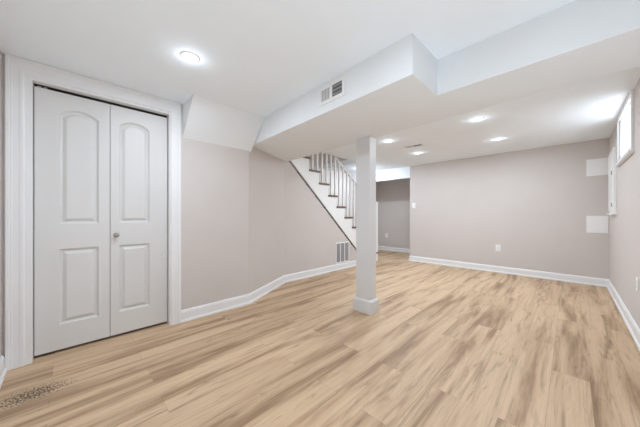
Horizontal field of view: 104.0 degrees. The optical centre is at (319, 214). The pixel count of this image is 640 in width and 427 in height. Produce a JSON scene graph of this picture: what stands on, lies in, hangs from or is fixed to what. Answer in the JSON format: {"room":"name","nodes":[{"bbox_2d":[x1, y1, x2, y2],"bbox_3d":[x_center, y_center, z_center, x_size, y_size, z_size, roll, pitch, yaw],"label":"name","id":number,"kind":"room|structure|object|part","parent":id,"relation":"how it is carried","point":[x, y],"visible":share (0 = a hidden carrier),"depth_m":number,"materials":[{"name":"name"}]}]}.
{"room":"finished basement","nodes":[
{"label":"finished basement","id":0,"kind":"room"},
{"bbox_2d":[0,50,1,356],"bbox_3d":[-1.095,-0.019,0.558,3.162,2.178,0.100,0,0,45],"label":"wall","id":1,"kind":"structure","parent":0,"point":[0,50],"depth_m":1.68,"materials":[{"name":"beige paint"}]},
{"bbox_2d":[0,355,6,387],"bbox_3d":[-1.044,1.012,0.595,3.142,0.117,0.026,0,0,45],"label":"baseboard","id":2,"kind":"structure","parent":1,"relation":"attached to","point":[3,370],"depth_m":1.65,"materials":[{"name":"white paint"}]},
{"bbox_2d":[2,53,248,357],"bbox_3d":[-1.595,-0.019,2.372,0.110,2.178,1.960,0,0,45],"label":"wall","id":3,"kind":"structure","parent":0,"point":[214,178],"depth_m":2.70,"materials":[{"name":"beige paint"}]},
{"bbox_2d":[5,53,180,370],"bbox_3d":[-1.812,-0.018,2.140,0.130,2.177,1.096,0,0,45],"label":"door frame","id":4,"kind":"structure","parent":3,"relation":"attached to","point":[21,74],"depth_m":1.79,"materials":[{"name":"white paint"}]},
{"bbox_2d":[34,83,166,117],"bbox_3d":[-1.829,-0.967,2.175,0.034,0.022,0.866,0,0,45],"label":"track","id":5,"kind":"object","parent":3,"relation":"attached to","point":[36,85],"visible":0.84,"depth_m":2.11,"materials":[{"name":"grey metal"}]},
{"bbox_2d":[34,86,109,355],"bbox_3d":[-1.980,0.046,2.019,0.035,2.004,0.430,0,0,45],"label":"door","id":6,"kind":"structure","parent":5,"relation":"hanging from","point":[72,133],"depth_m":1.99,"materials":[{"name":"white paint"}]},
{"bbox_3d":[-1.953,-0.385,2.033,0.017,0.910,0.232,0,0,45],"label":"raised panel","id":7,"kind":"part","parent":6,"relation":"part of","materials":[{"name":"white paint"}]},
{"bbox_3d":[-1.953,0.560,2.033,0.017,0.590,0.232,0,0,45],"label":"raised panel","id":8,"kind":"part","parent":6,"relation":"part of","materials":[{"name":"white paint"}]},
{"bbox_2d":[110,104,166,335],"bbox_3d":[-1.656,0.046,2.309,0.083,2.004,0.430,0,0,45],"label":"door","id":9,"kind":"structure","parent":5,"relation":"hanging from","point":[138,140],"depth_m":2.30,"materials":[{"name":"white paint"}]},
{"bbox_3d":[-1.696,-0.385,2.290,0.017,0.910,0.227,0,0,45],"label":"raised panel","id":10,"kind":"part","parent":9,"relation":"part of","materials":[{"name":"white paint"}]},
{"bbox_3d":[-1.696,0.560,2.290,0.017,0.590,0.227,0,0,45],"label":"raised panel","id":11,"kind":"part","parent":9,"relation":"part of","materials":[{"name":"white paint"}]},
{"bbox_2d":[181,294,249,322],"bbox_3d":[-1.116,1.012,2.754,0.026,0.117,0.756,0,0,45],"label":"baseboard","id":12,"kind":"structure","parent":3,"relation":"attached to","point":[193,313],"depth_m":2.71,"materials":[{"name":"white paint"}]},
{"bbox_2d":[183,94,264,151],"bbox_3d":[-1.004,-0.951,2.673,0.340,0.375,0.760,0,0,45],"label":"ceiling","id":13,"kind":"structure","parent":0,"point":[207,120],"depth_m":2.61,"materials":[{"name":"white paint"}]},
{"bbox_2d":[249,147,283,292],"bbox_3d":[-0.798,-0.037,3.529,0.177,2.215,1.037,0,0,17],"label":"wall","id":14,"kind":"structure","parent":0,"point":[266,171],"depth_m":3.41,"materials":[{"name":"beige paint"}]},
{"bbox_2d":[249,275,284,303],"bbox_3d":[-0.706,1.012,3.483,0.026,0.117,0.977,0,0,17],"label":"baseboard","id":15,"kind":"structure","parent":14,"relation":"attached to","point":[269,287],"depth_m":3.39,"materials":[{"name":"white paint"}]},
{"bbox_2d":[0,250,639,426],"bbox_3d":[0.902,1.120,3.659,5.100,0.100,7.450,0,0,45],"label":"floor","id":16,"kind":"structure","parent":0,"point":[444,346],"depth_m":1.78,"materials":[{"name":"brown wood"}]},
{"bbox_2d":[289,152,378,260],"bbox_3d":[-0.058,-0.170,5.212,1.143,2.479,2.910,0,0,45],"label":"staircase","id":17,"kind":"structure","parent":16,"relation":"on","point":[310,177],"depth_m":4.79,"materials":[{"name":"white paint"}]},
{"bbox_3d":[0.245,0.038,4.761,0.033,2.064,2.280,0,0,45],"label":"stringer moulding","id":18,"kind":"part","parent":17,"relation":"part of","materials":[{"name":"white paint"}]},
{"bbox_3d":[0.786,-0.650,5.319,0.048,0.959,1.426,0,0,45],"label":"handrail","id":19,"kind":"part","parent":17,"relation":"part of","materials":[{"name":"white paint"}]},
{"bbox_3d":[1.290,0.382,5.823,0.100,1.376,0.104,0,0,45],"label":"newel post","id":20,"kind":"part","parent":17,"relation":"part of","materials":[{"name":"white paint"}]},
{"bbox_2d":[353,136,378,315],"bbox_3d":[0.516,0.107,2.800,0.230,1.926,0.170,0,0,45],"label":"support column","id":21,"kind":"structure","parent":16,"relation":"on","point":[365,301],"depth_m":2.74,"materials":[{"name":"white paint"}]},
{"bbox_2d":[0,0,639,173],"bbox_3d":[0.902,-1.179,3.659,5.100,0.142,7.450,0,0,45],"label":"ceiling","id":22,"kind":"structure","parent":0,"point":[259,57],"depth_m":1.66,"materials":[{"name":"white paint"}]},
{"bbox_2d":[180,51,199,62],"bbox_3d":[-0.911,-1.102,1.753,0.126,0.012,0.126,0,0,45],"label":"recessed light","id":23,"kind":"object","parent":22,"relation":"in","point":[188,56],"visible":1,"depth_m":1.74,"materials":[{"name":"white plastic"}]},
{"bbox_2d":[402,143,423,148],"bbox_3d":[1.542,-1.141,4.144,0.320,0.007,0.130,0,0,45],"label":"ceiling vent","id":24,"kind":"object","parent":22,"relation":"in","point":[419,144],"visible":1,"depth_m":4.15,"materials":[{"name":"white plastic"}]},
{"bbox_2d":[472,117,483,120],"bbox_3d":[1.884,-1.139,2.981,0.126,0.012,0.126,0,0,45],"label":"recessed light","id":25,"kind":"object","parent":22,"relation":"in","point":[477,118],"visible":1,"depth_m":2.97,"materials":[{"name":"white plastic"}]},
{"bbox_2d":[284,153,355,274],"bbox_3d":[0.417,-0.630,5.770,1.230,3.400,4.950,0,0,45],"label":"wall","id":26,"kind":"structure","parent":0,"point":[311,236],"depth_m":4.34,"materials":[{"name":"beige paint"}]},
{"bbox_2d":[284,260,355,282],"bbox_3d":[0.211,1.012,4.718,0.026,0.117,2.190,0,0,45],"label":"baseboard","id":27,"kind":"structure","parent":26,"relation":"attached to","point":[313,272],"depth_m":4.46,"materials":[{"name":"white paint"}]},
{"bbox_2d":[336,241,348,263],"bbox_3d":[0.449,0.740,4.968,0.410,0.410,0.007,0,0,-45],"label":"air vent","id":28,"kind":"object","parent":26,"relation":"in","point":[342,248],"visible":1,"depth_m":4.96,"materials":[{"name":"white plastic"}]},
{"bbox_2d":[376,178,409,248],"bbox_3d":[2.312,-0.037,7.304,1.740,2.215,0.100,0,0,45],"label":"wall","id":29,"kind":"structure","parent":0,"point":[392,196],"depth_m":7.36,"materials":[{"name":"beige paint"}]},
{"bbox_2d":[378,246,409,252],"bbox_3d":[2.303,1.012,7.224,1.640,0.117,0.026,0,0,45],"label":"baseboard","id":30,"kind":"structure","parent":29,"relation":"attached to","point":[404,250],"depth_m":7.34,"materials":[{"name":"white paint"}]},
{"bbox_2d":[253,0,639,161],"bbox_3d":[0.378,-1.043,2.371,0.882,0.374,3.724,0,0,-43],"label":"ceiling beam","id":31,"kind":"structure","parent":0,"point":[402,86],"depth_m":1.66,"materials":[{"name":"white paint"}]},
{"bbox_2d":[319,75,344,106],"bbox_3d":[0.090,-1.003,2.035,0.007,0.152,0.300,0,0,-42],"label":"ceiling vent","id":32,"kind":"object","parent":31,"relation":"in","point":[335,89],"visible":1,"depth_m":2.02,"materials":[{"name":"white plastic"}]},
{"bbox_2d":[354,138,608,278],"bbox_3d":[3.080,-0.037,5.759,4.812,2.215,1.200,0,0,45],"label":"wall","id":33,"kind":"structure","parent":0,"point":[535,204],"depth_m":4.48,"materials":[{"name":"beige paint"}]},
{"bbox_2d":[408,256,608,286],"bbox_3d":[3.182,1.012,4.790,3.098,0.117,0.026,0,0,45],"label":"baseboard","id":34,"kind":"structure","parent":33,"relation":"attached to","point":[601,282],"depth_m":4.43,"materials":[{"name":"white paint"}]},
{"bbox_2d":[586,216,607,232],"bbox_3d":[4.198,0.143,3.787,0.224,0.259,0.008,0,0,45],"label":"access panel","id":35,"kind":"object","parent":33,"relation":"attached to","point":[594,224],"visible":1,"depth_m":3.78,"materials":[{"name":"white plastic"}]},
{"bbox_2d":[586,158,607,175],"bbox_3d":[4.198,-0.725,3.787,0.224,0.254,0.008,0,0,45],"label":"access panel","id":36,"kind":"object","parent":33,"relation":"attached to","point":[594,167],"visible":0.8,"depth_m":3.78,"materials":[{"name":"white plastic"}]},
{"bbox_2d":[609,78,639,328],"bbox_3d":[2.222,-0.037,1.540,0.140,2.215,6.180,0,0,45],"label":"wall","id":37,"kind":"structure","parent":0,"point":[624,227],"depth_m":2.53,"materials":[{"name":"beige paint"}]},
{"bbox_2d":[607,147,615,214],"bbox_3d":[3.896,-0.432,3.345,0.045,0.855,0.540,0,0,45],"label":"electrical panel","id":38,"kind":"object","parent":37,"relation":"attached to","point":[612,156],"visible":1,"depth_m":3.18,"materials":[{"name":"white plastic"}]},
{"bbox_3d":[3.893,-0.440,3.348,0.010,0.780,0.470,0,0,45],"label":"panel door","id":39,"kind":"part","parent":38,"relation":"part of","materials":[{"name":"white plastic"}]},
{"bbox_2d":[607,280,639,350],"bbox_3d":[2.163,1.012,1.599,0.026,0.117,5.980,0,0,45],"label":"baseboard","id":40,"kind":"structure","parent":37,"relation":"attached to","point":[633,328],"depth_m":2.48,"materials":[{"name":"white paint"}]},
{"bbox_2d":[615,89,633,166],"bbox_3d":[3.196,-0.856,2.617,0.065,0.572,1.000,0,0,45],"label":"window","id":41,"kind":"structure","parent":37,"relation":"in","point":[628,106],"depth_m":2.62,"materials":[{"name":"white paint"}]},
{"bbox_3d":[3.185,-0.582,2.627,0.035,0.023,1.000,0,0,45],"label":"sill","id":42,"kind":"part","parent":41,"relation":"part of","materials":[{"name":"white paint"}]},
{"bbox_3d":[3.212,-0.870,2.607,0.028,0.490,0.870,0,0,45],"label":"sash","id":43,"kind":"part","parent":41,"relation":"part of","materials":[{"name":"white glass"}]},
{"bbox_2d":[636,276,638,291],"bbox_3d":[2.728,0.595,2.151,0.075,0.120,0.009,0,0,-45],"label":"wall outlet","id":44,"kind":"object","parent":37,"relation":"attached to","point":[637,278],"visible":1,"depth_m":2.13,"materials":[{"name":"white plastic"}]}
]}

